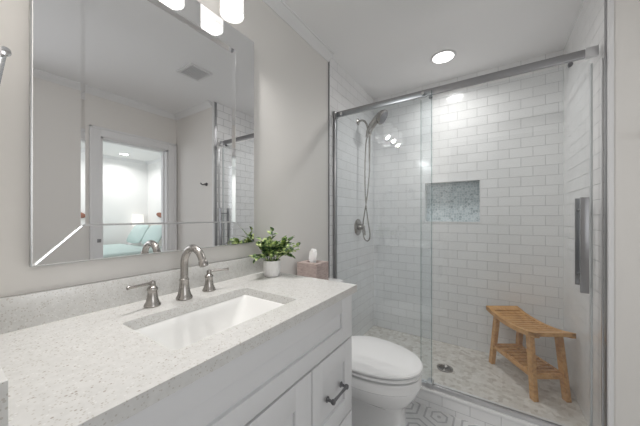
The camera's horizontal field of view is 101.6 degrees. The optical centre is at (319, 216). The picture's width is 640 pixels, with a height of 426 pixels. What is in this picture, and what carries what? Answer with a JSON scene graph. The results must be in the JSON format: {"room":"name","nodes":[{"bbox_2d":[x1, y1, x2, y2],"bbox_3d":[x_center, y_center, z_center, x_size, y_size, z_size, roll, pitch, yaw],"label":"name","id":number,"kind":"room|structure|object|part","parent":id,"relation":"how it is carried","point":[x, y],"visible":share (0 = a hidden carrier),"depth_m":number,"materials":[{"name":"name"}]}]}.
{"room":"bathroom","nodes":[
{"label":"bathroom","id":0,"kind":"room"},
{"bbox_2d":[0,0,373,335],"bbox_3d":[-0.519,-0.018,1.240,0.109,2.485,4.100,0,0,33],"label":"wall","id":1,"kind":"structure","parent":0,"point":[291,77],"depth_m":1.57,"materials":[{"name":"white paint"}]},
{"bbox_2d":[0,256,266,333],"bbox_3d":[-0.583,0.257,1.041,0.019,0.091,1.016,0,0,33],"label":"backsplash","id":2,"kind":"structure","parent":1,"relation":"attached to","point":[21,311],"depth_m":0.83,"materials":[{"name":"stone"}]},
{"bbox_2d":[29,0,253,266],"bbox_3d":[-0.575,-0.390,1.047,0.026,1.055,0.797,0,0,33],"label":"wall mirror","id":3,"kind":"object","parent":1,"relation":"attached to","point":[141,112],"visible":1,"depth_m":0.92,"materials":[{"name":"white mirror"}]},
{"bbox_3d":[-0.584,-0.383,1.038,0.021,0.812,0.545,0,0,33],"label":"panel","id":4,"kind":"part","parent":3,"relation":"part of","materials":[{"name":"silver metal"}]},
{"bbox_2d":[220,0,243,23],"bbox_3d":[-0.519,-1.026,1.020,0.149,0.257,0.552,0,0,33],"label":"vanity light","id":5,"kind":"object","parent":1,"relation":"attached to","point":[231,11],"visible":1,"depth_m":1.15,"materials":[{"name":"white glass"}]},
{"bbox_2d":[222,7,241,20],"bbox_3d":[-0.393,-0.905,1.166,0.087,0.003,0.087,0,0,33],"label":"diffuser","id":6,"kind":"object","parent":5,"relation":"attached to","point":[228,13],"depth_m":1.16,"materials":[{"name":"white glass"}]},
{"bbox_2d":[262,0,333,61],"bbox_3d":[-0.384,-1.232,1.317,0.050,0.055,1.702,0,0,33],"label":"trim","id":7,"kind":"structure","parent":1,"relation":"attached to","point":[279,7],"depth_m":1.69,"materials":[{"name":"white paint"}]},
{"bbox_2d":[328,62,329,277],"bbox_3d":[0.070,0.009,2.040,0.012,2.433,0.004,0,0,33],"label":"trim","id":8,"kind":"structure","parent":1,"relation":"attached to","point":[328,62],"depth_m":2.04,"materials":[{"name":"silver metal"}]},
{"bbox_2d":[354,219,365,234],"bbox_3d":[0.394,0.100,2.450,0.083,0.156,0.156,0,0,33],"label":"shower valve","id":9,"kind":"object","parent":1,"relation":"attached to","point":[358,227],"visible":0.96,"depth_m":2.43,"materials":[{"name":"silver metal"}]},
{"bbox_2d":[357,109,387,241],"bbox_3d":[0.478,-0.360,2.394,0.286,1.184,0.135,0,0,33],"label":"shower","id":10,"kind":"object","parent":1,"relation":"attached to","point":[380,117],"visible":1,"depth_m":2.40,"materials":[{"name":"silver metal"}]},
{"bbox_3d":[0.404,-0.873,2.443,0.108,0.108,0.060,0,0,33],"label":"shower arm","id":11,"kind":"part","parent":10,"relation":"part of","materials":[{"name":"silver metal"}]},
{"bbox_2d":[283,0,583,98],"bbox_3d":[0.479,-1.310,0.582,2.500,0.100,4.100,0,0,33],"label":"ceiling","id":12,"kind":"structure","parent":0,"point":[387,47],"depth_m":1.80,"materials":[{"name":"white paint"}]},
{"bbox_2d":[430,50,455,63],"bbox_3d":[0.973,-1.256,2.061,0.186,0.008,0.186,0,0,33],"label":"recessed light","id":13,"kind":"object","parent":12,"relation":"in","point":[444,56],"visible":1,"depth_m":2.05,"materials":[{"name":"white paint"}]},
{"bbox_2d":[405,401,478,425],"bbox_3d":[0.204,1.275,0.165,2.500,0.100,3.100,0,0,33],"label":"floor","id":14,"kind":"structure","parent":0,"point":[417,414],"depth_m":1.58,"materials":[{"name":"grey tile"}]},
{"bbox_2d":[115,294,351,425],"bbox_3d":[-0.347,0.779,0.880,0.586,0.892,0.998,0,0,33],"label":"vanity cabinet","id":15,"kind":"object","parent":14,"relation":"on","point":[302,375],"visible":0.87,"depth_m":0.78,"materials":[{"name":"white paint"}]},
{"bbox_2d":[0,256,356,425],"bbox_3d":[-0.353,0.272,0.889,0.569,0.121,1.016,0,0,33],"label":"countertop","id":16,"kind":"structure","parent":15,"relation":"on","point":[75,355],"depth_m":0.64,"materials":[{"name":"stone"}]},
{"bbox_2d":[126,244,228,307],"bbox_3d":[-0.460,0.201,0.937,0.180,0.203,0.370,0,0,33],"label":"faucet","id":17,"kind":"object","parent":16,"relation":"on","point":[184,293],"visible":1,"depth_m":0.94,"materials":[{"name":"silver metal"}]},
{"bbox_3d":[-0.580,0.227,0.848,0.019,0.023,0.091,0,0,22],"label":"lever","id":18,"kind":"part","parent":17,"relation":"part of","materials":[{"name":"silver metal"}]},
{"bbox_3d":[-0.566,0.268,0.882,0.051,0.068,0.051,0,0,33],"label":"handle","id":19,"kind":"part","parent":17,"relation":"part of","materials":[{"name":"silver metal"}]},
{"bbox_3d":[-0.456,0.201,0.932,0.159,0.203,0.057,0,0,33],"label":"spout","id":20,"kind":"part","parent":17,"relation":"part of","materials":[{"name":"silver metal"}]},
{"bbox_3d":[-0.453,0.268,1.065,0.051,0.068,0.051,0,0,33],"label":"handle","id":21,"kind":"part","parent":17,"relation":"part of","materials":[{"name":"silver metal"}]},
{"bbox_3d":[-0.424,0.227,1.084,0.087,0.023,0.019,0,0,-34],"label":"lever","id":22,"kind":"part","parent":17,"relation":"part of","materials":[{"name":"silver metal"}]},
{"bbox_2d":[135,295,284,350],"bbox_3d":[-0.323,0.393,0.846,0.342,0.122,0.503,0,0,33],"label":"sink","id":23,"kind":"object","parent":16,"relation":"in","point":[178,332],"visible":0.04,"depth_m":0.94,"materials":[{"name":"white ceramic"}]},
{"bbox_2d":[248,227,300,276],"bbox_3d":[-0.232,0.178,1.355,0.258,0.249,0.243,0,0,-10],"label":"potted plant","id":24,"kind":"object","parent":16,"relation":"on","point":[271,267],"visible":1,"depth_m":1.30,"materials":[{"name":"green plant"}]},
{"bbox_3d":[-0.245,0.262,1.331,0.090,0.080,0.089,0,0,33],"label":"pot","id":25,"kind":"part","parent":24,"relation":"part of","materials":[{"name":"white ceramic"}]},
{"bbox_2d":[297,249,327,279],"bbox_3d":[-0.045,0.322,1.669,0.148,0.231,0.138,0,0,33],"label":"tissue box","id":26,"kind":"object","parent":16,"relation":"on","point":[314,268],"visible":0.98,"depth_m":1.63,"materials":[{"name":"pink stone"}]},
{"bbox_3d":[-0.129,0.808,0.760,0.018,0.553,0.337,0,0,33],"label":"door","id":27,"kind":"part","parent":15,"relation":"part of","materials":[{"name":"white paint"}]},
{"bbox_3d":[0.050,0.689,1.032,0.018,0.313,0.302,0,0,33],"label":"drawer","id":28,"kind":"part","parent":15,"relation":"part of","materials":[{"name":"white paint"}]},
{"bbox_3d":[0.071,0.687,1.014,0.036,0.022,0.127,0,0,33],"label":"handle","id":29,"kind":"part","parent":15,"relation":"part of","materials":[{"name":"grey metal"}]},
{"bbox_3d":[0.050,0.969,1.032,0.018,0.232,0.302,0,0,33],"label":"drawer","id":30,"kind":"part","parent":15,"relation":"part of","materials":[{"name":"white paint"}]},
{"bbox_2d":[328,278,422,425],"bbox_3d":[0.200,0.832,1.527,0.761,0.787,0.434,0,0,33],"label":"toilet","id":31,"kind":"object","parent":14,"relation":"on","point":[386,375],"visible":0.41,"depth_m":1.32,"materials":[{"name":"white ceramic"}]},
{"bbox_3d":[-0.036,0.455,1.682,0.197,0.033,0.434,0,0,33],"label":"tank lid","id":32,"kind":"part","parent":31,"relation":"part of","materials":[{"name":"white ceramic"}]},
{"bbox_3d":[0.291,0.781,1.466,0.542,0.050,0.390,0,0,33],"label":"lid","id":33,"kind":"part","parent":31,"relation":"part of","materials":[{"name":"white plastic"}]},
{"bbox_3d":[0.256,1.020,1.488,0.610,0.409,0.378,0,0,33],"label":"bowl","id":34,"kind":"part","parent":31,"relation":"part of","materials":[{"name":"white ceramic"}]},
{"bbox_3d":[0.311,0.802,1.453,0.490,0.026,0.384,0,0,33],"label":"seat","id":35,"kind":"part","parent":31,"relation":"part of","materials":[{"name":"white plastic"}]},
{"bbox_2d":[413,389,523,425],"bbox_3d":[0.751,1.177,1.697,1.504,0.097,0.080,0,0,33],"label":"trim","id":36,"kind":"structure","parent":14,"relation":"on","point":[470,414],"depth_m":1.58,"materials":[{"name":"tile"}]},
{"bbox_2d":[374,50,562,368],"bbox_3d":[1.243,-0.045,2.449,1.520,2.430,0.140,0,0,33],"label":"wall","id":37,"kind":"structure","parent":0,"point":[437,281],"depth_m":2.29,"materials":[{"name":"white tile"}]},
{"bbox_2d":[424,179,480,222],"bbox_3d":[1.201,-0.136,2.393,0.468,0.384,0.007,0,0,33],"label":"trim","id":38,"kind":"structure","parent":37,"relation":"attached to","point":[468,179],"depth_m":2.38,"materials":[{"name":"white tile"}]},
{"bbox_2d":[427,181,479,221],"bbox_3d":[1.264,-0.136,2.489,0.452,0.368,0.050,0,0,33],"label":"wall niche","id":39,"kind":"object","parent":37,"relation":"in","point":[457,201],"visible":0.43,"depth_m":2.46,"materials":[{"name":"tile"}]},
{"bbox_2d":[363,326,587,425],"bbox_3d":[1.007,1.230,2.091,1.720,0.120,1.000,0,0,33],"label":"floor","id":40,"kind":"structure","parent":0,"point":[503,382],"depth_m":1.89,"materials":[{"name":"tile"}]},
{"bbox_2d":[437,364,452,372],"bbox_3d":[0.963,1.168,2.011,0.116,0.004,0.116,0,0,33],"label":"shower drain","id":41,"kind":"object","parent":40,"relation":"on","point":[445,368],"visible":1,"depth_m":2.01,"materials":[{"name":"silver metal"}]},
{"bbox_2d":[486,306,575,402],"bbox_3d":[1.471,0.948,1.872,0.248,0.445,0.500,0,0,1],"label":"shower bench","id":42,"kind":"object","parent":40,"relation":"on","point":[515,318],"visible":1,"depth_m":1.76,"materials":[{"name":"brown wood"}]},
{"bbox_3d":[1.378,0.971,2.062,0.042,0.398,0.084,0,0,1],"label":"leg","id":43,"kind":"part","parent":42,"relation":"part of","materials":[{"name":"brown wood"}]},
{"bbox_3d":[1.572,0.971,2.058,0.042,0.398,0.084,0,0,1],"label":"leg","id":44,"kind":"part","parent":42,"relation":"part of","materials":[{"name":"brown wood"}]},
{"bbox_2d":[497,345,558,372],"bbox_3d":[1.471,1.014,1.872,0.177,0.013,0.347,0,0,1],"label":"shelf","id":45,"kind":"object","parent":42,"relation":"attached to","point":[518,352],"depth_m":1.86,"materials":[{"name":"brown wood"}]},
{"bbox_3d":[1.471,0.757,1.872,0.248,0.064,0.500,0,0,1],"label":"seat","id":46,"kind":"part","parent":42,"relation":"part of","materials":[{"name":"brown wood"}]},
{"bbox_3d":[1.369,0.971,1.686,0.042,0.398,0.084,0,0,1],"label":"leg","id":47,"kind":"part","parent":42,"relation":"part of","materials":[{"name":"brown wood"}]},
{"bbox_3d":[1.563,0.971,1.681,0.042,0.398,0.084,0,0,1],"label":"leg","id":48,"kind":"part","parent":42,"relation":"part of","materials":[{"name":"brown wood"}]},
{"bbox_2d":[420,378,567,425],"bbox_3d":[0.751,1.118,1.698,1.504,0.020,0.098,0,0,33],"label":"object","id":49,"kind":"structure","parent":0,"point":[505,416],"depth_m":1.52,"materials":[{"name":"white stone"}]},
{"bbox_2d":[333,45,602,425],"bbox_3d":[0.744,0.135,1.684,1.509,1.947,0.048,0,0,33],"label":"shower door frame","id":50,"kind":"structure","parent":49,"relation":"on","point":[591,52],"depth_m":1.51,"materials":[{"name":"silver glass"}]},
{"bbox_3d":[0.740,-0.815,1.698,1.474,0.041,0.020,0,0,33],"label":"header rail","id":51,"kind":"part","parent":50,"relation":"part of","materials":[{"name":"silver metal"}]},
{"bbox_2d":[426,62,592,425],"bbox_3d":[1.014,0.159,1.520,0.820,1.897,0.108,0,0,33],"label":"sliding shower door","id":52,"kind":"structure","parent":50,"relation":"attached to","point":[582,203],"depth_m":1.30,"materials":[{"name":"silver glass"}]},
{"bbox_3d":[1.341,0.131,1.348,0.032,0.449,0.036,0,0,33],"label":"handle","id":53,"kind":"part","parent":52,"relation":"part of","materials":[{"name":"silver metal"}]},
{"bbox_3d":[1.309,0.141,1.299,0.032,0.469,0.064,0,0,33],"label":"handle","id":54,"kind":"part","parent":52,"relation":"part of","materials":[{"name":"silver metal"}]},
{"bbox_2d":[563,0,603,425],"bbox_3d":[1.670,-0.045,1.626,0.100,2.430,1.046,0,0,33],"label":"wall","id":55,"kind":"structure","parent":0,"point":[587,31],"depth_m":1.54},
{"bbox_2d":[604,0,606,425],"bbox_3d":[1.349,-0.018,1.231,0.003,2.485,0.028,0,0,33],"label":"trim","id":56,"kind":"structure","parent":55,"relation":"attached to","point":[605,1],"depth_m":1.23,"materials":[{"name":"white paint"}]},
{"bbox_2d":[614,0,639,425],"bbox_3d":[1.683,-0.018,1.040,0.754,2.485,0.100,0,0,33],"label":"wall","id":57,"kind":"structure","parent":0,"point":[626,12],"depth_m":1.18,"materials":[{"name":"white paint"}]},
{"bbox_2d":[607,0,613,425],"bbox_3d":[1.343,-0.018,1.207,0.017,2.485,0.018,0,0,33],"label":"trim","id":58,"kind":"structure","parent":57,"relation":"attached to","point":[610,3],"depth_m":1.20,"materials":[{"name":"white paint"}]},
{"bbox_3d":[-0.649,-0.018,0.396,0.620,2.485,0.128,0,0,33],"label":"wall","id":59,"kind":"structure","parent":0,"visible":0},
{"bbox_2d":[0,46,11,83],"bbox_3d":[-0.713,-0.284,0.554,0.129,0.180,0.063,0,0,33],"label":"towel ring","id":60,"kind":"object","parent":59,"relation":"attached to","point":[5,52],"visible":1,"depth_m":0.54,"materials":[{"name":"silver metal"}]}
]}

